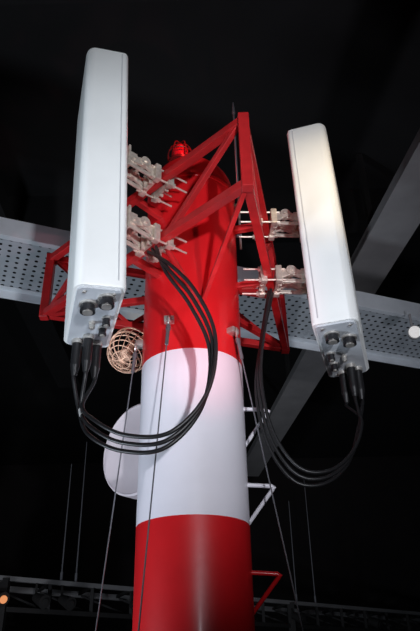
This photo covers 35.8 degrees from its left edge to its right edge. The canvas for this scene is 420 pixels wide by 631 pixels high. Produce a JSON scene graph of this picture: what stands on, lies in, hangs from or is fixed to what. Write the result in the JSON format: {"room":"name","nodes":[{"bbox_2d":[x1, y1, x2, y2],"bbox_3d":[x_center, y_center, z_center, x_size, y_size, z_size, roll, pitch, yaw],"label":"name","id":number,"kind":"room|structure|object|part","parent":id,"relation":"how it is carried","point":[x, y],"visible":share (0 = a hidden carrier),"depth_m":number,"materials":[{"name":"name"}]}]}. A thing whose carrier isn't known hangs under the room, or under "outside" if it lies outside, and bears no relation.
{"room":"exhibition hall","nodes":[
{"label":"exhibition hall","id":0,"kind":"room"},
{"bbox_2d":[0,0,419,464],"bbox_3d":[-0.046,-2.033,7.581,20.400,0.200,23.400,-1,-31,0],"label":"ceiling","id":1,"kind":"structure","parent":0,"point":[351,68],"depth_m":7.16,"materials":[{"name":"grey paint"}]},
{"bbox_2d":[0,217,419,368],"bbox_3d":[0.207,-1.122,6.394,10.500,2.585,0.835,10,-32,-19],"label":"beam","id":2,"kind":"structure","parent":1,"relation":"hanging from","point":[12,232],"depth_m":5.78,"materials":[{"name":"metal"}]},
{"bbox_2d":[408,314,419,339],"bbox_3d":[1.803,0.088,5.778,0.120,0.298,0.141,-8,-31,11],"label":"spotlight","id":3,"kind":"object","parent":2,"relation":"hanging from","point":[413,331],"visible":1,"depth_m":5.69,"materials":[{"name":"grey paint"}]},
{"bbox_2d":[246,129,419,475],"bbox_3d":[1.779,-1.304,7.199,2.598,1.475,15.913,-1,-31,0],"label":"ceiling beam","id":4,"kind":"structure","parent":1,"relation":"attached to","point":[396,218],"depth_m":7.08,"materials":[{"name":"grey metal"}]},
{"bbox_2d":[0,456,419,630],"bbox_3d":[0.158,6.954,15.749,20.000,7.000,0.200,-1,-31,0],"label":"wall","id":5,"kind":"structure","parent":0,"point":[364,524],"depth_m":16.43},
{"bbox_2d":[0,0,419,387],"bbox_3d":[-0.037,-1.635,7.346,12.000,0.725,10.000,-1,-31,0],"label":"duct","id":6,"kind":"object","parent":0,"point":[49,211],"depth_m":8.13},
{"bbox_3d":[0.095,4.169,3.927,20.400,0.200,23.400,-1,-31,0],"label":"floor","id":7,"kind":"structure","parent":0,"visible":0},
{"bbox_2d":[132,102,281,630],"bbox_3d":[-0.082,0.716,3.084,0.840,4.900,0.840,-1,-31,0],"label":"mast","id":8,"kind":"object","parent":7,"relation":"on","point":[199,572],"visible":0.7,"depth_m":2.91,"materials":[{"name":"red metal"}]},
{"bbox_2d":[95,352,137,630],"bbox_3d":[-0.511,1.504,2.603,0.330,3.070,0.100,-1,-31,0],"label":"guy wire","id":9,"kind":"object","parent":8,"relation":"attached to","point":[134,357],"visible":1,"depth_m":3.01,"materials":[{"name":"silver metal"}]},
{"bbox_2d":[103,404,140,498],"bbox_3d":[-0.331,0.745,3.557,0.546,0.510,0.208,-23,-37,32],"label":"dish antenna","id":10,"kind":"object","parent":8,"relation":"attached to","point":[127,485],"visible":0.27,"depth_m":3.54,"materials":[{"name":"paint"}]},
{"bbox_2d":[107,327,142,373],"bbox_3d":[-0.410,0.201,3.703,0.358,0.252,0.260,-9,-31,13],"label":"antenna","id":11,"kind":"object","parent":8,"relation":"attached to","point":[126,353],"visible":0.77,"depth_m":3.66,"materials":[{"name":"beige metal"}]},
{"bbox_2d":[138,323,170,630],"bbox_3d":[-0.295,1.260,2.196,0.126,3.070,0.462,-12,-32,17],"label":"guy wire","id":12,"kind":"object","parent":8,"relation":"attached to","point":[168,326],"visible":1,"depth_m":2.66,"materials":[{"name":"silver metal"}]},
{"bbox_2d":[39,112,289,353],"bbox_3d":[-0.243,-0.249,3.533,1.475,0.644,1.600,-1,-31,0],"label":"support frame","id":13,"kind":"object","parent":8,"relation":"attached to","point":[249,188],"visible":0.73,"depth_m":3.26,"materials":[{"name":"red paint"}]},
{"bbox_2d":[127,205,186,262],"bbox_3d":[-0.294,-0.378,3.169,0.346,0.139,0.172,22,-38,-34],"label":"mounting bracket","id":14,"kind":"object","parent":13,"relation":"attached to","point":[141,244],"visible":0.66,"depth_m":3.12,"materials":[{"name":"metal"}]},
{"bbox_2d":[64,48,127,347],"bbox_3d":[-0.548,-0.586,3.162,0.264,1.494,0.544,7,-32,-14],"label":"panel antenna","id":15,"kind":"object","parent":14,"relation":"attached to","point":[96,282],"visible":0.98,"depth_m":2.86,"materials":[{"name":"plastic"}]},
{"bbox_3d":[-0.481,-0.603,3.194,0.006,1.375,0.544,5,-31,-15],"label":"seam trim","id":16,"kind":"part","parent":15,"relation":"part of","materials":[{"name":"grey plastic"}]},
{"bbox_2d":[70,245,217,454],"bbox_3d":[-0.310,0.105,2.803,0.708,1.056,0.181,-16,-33,23],"label":"jumper cable loom","id":17,"kind":"object","parent":14,"relation":"hanging from","point":[91,351],"visible":1,"depth_m":2.73,"materials":[{"name":"black rubber"}]},
{"bbox_2d":[127,144,186,206],"bbox_3d":[-0.307,-0.711,3.361,0.362,0.138,0.173,21,-37,-33],"label":"mounting bracket","id":18,"kind":"object","parent":13,"relation":"attached to","point":[142,185],"visible":0.82,"depth_m":3.32,"materials":[{"name":"metal"}]},
{"bbox_2d":[239,208,300,242],"bbox_3d":[0.348,-0.513,3.681,0.365,0.130,0.177,-1,-31,0],"label":"mounting bracket","id":19,"kind":"object","parent":13,"relation":"attached to","point":[275,225],"visible":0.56,"depth_m":3.64,"materials":[{"name":"metal"}]},
{"bbox_2d":[242,265,307,299],"bbox_3d":[0.358,-0.182,3.485,0.369,0.130,0.176,-1,-31,0],"label":"mounting bracket","id":20,"kind":"object","parent":13,"relation":"attached to","point":[299,284],"visible":0.87,"depth_m":3.44,"materials":[{"name":"metal"}]},
{"bbox_2d":[287,123,368,376],"bbox_3d":[0.648,-0.357,3.592,0.238,1.346,0.624,-10,-32,14],"label":"panel antenna","id":21,"kind":"object","parent":20,"relation":"attached to","point":[332,298],"visible":0.99,"depth_m":3.28,"materials":[{"name":"plastic"}]},
{"bbox_3d":[0.575,-0.367,3.624,0.007,1.230,0.624,-10,-32,13],"label":"seam trim","id":22,"kind":"part","parent":21,"relation":"part of","materials":[{"name":"white plastic"}]},
{"bbox_2d":[254,288,364,487],"bbox_3d":[0.533,0.338,3.243,0.627,1.078,0.200,15,-34,-25],"label":"jumper cable loom","id":23,"kind":"object","parent":21,"relation":"hanging from","point":[354,373],"visible":1,"depth_m":3.10,"materials":[{"name":"black rubber"}]},
{"bbox_2d":[167,140,191,162],"bbox_3d":[-0.187,-0.981,4.085,0.162,0.284,0.159,-1,-31,0],"label":"beacon light","id":24,"kind":"object","parent":8,"relation":"attached to","point":[180,150],"visible":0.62,"depth_m":4.05,"materials":[{"name":"red"}]},
{"bbox_3d":[0.138,-0.893,4.006,0.076,1.200,0.024,-1,-30,0],"label":"lightning rod","id":25,"kind":"part","parent":8,"relation":"part of","materials":[{"name":"silver metal"}]},
{"bbox_2d":[235,337,303,630],"bbox_3d":[0.428,1.458,2.540,0.577,3.050,0.117,5,-31,-10],"label":"guy wire","id":26,"kind":"object","parent":8,"relation":"attached to","point":[237,339],"visible":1,"depth_m":2.90,"materials":[{"name":"silver metal"}]},
{"bbox_2d":[0,575,419,630],"bbox_3d":[-0.451,5.763,9.743,16.829,2.980,0.956,21,-37,-33],"label":"truss","id":27,"kind":"object","parent":7,"relation":"on","point":[42,597],"visible":0.79,"depth_m":9.88,"materials":[{"name":"black metal"}]},
{"bbox_2d":[60,464,71,580],"bbox_3d":[-2.132,3.036,9.661,0.040,1.700,0.040,-1,-31,0],"label":"whip antenna","id":28,"kind":"object","parent":27,"relation":"on","point":[61,572],"visible":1,"depth_m":9.53,"materials":[{"name":"grey metal"}]},
{"bbox_2d":[74,442,86,581],"bbox_3d":[-1.954,2.932,9.887,0.040,2.100,0.040,-1,-31,0],"label":"whip antenna","id":29,"kind":"object","parent":27,"relation":"on","point":[76,573],"visible":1,"depth_m":9.73,"materials":[{"name":"grey metal"}]},
{"bbox_2d":[288,501,297,600],"bbox_3d":[1.550,4.391,12.202,0.040,1.800,0.040,-1,-31,0],"label":"whip antenna","id":30,"kind":"object","parent":27,"relation":"on","point":[288,501],"visible":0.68,"depth_m":12.11,"materials":[{"name":"grey metal"}]},
{"bbox_2d":[304,482,316,602],"bbox_3d":[1.929,4.322,12.591,0.040,2.300,0.040,-1,-31,0],"label":"whip antenna","id":31,"kind":"object","parent":27,"relation":"on","point":[315,601],"visible":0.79,"depth_m":12.40,"materials":[{"name":"grey metal"}]}
]}

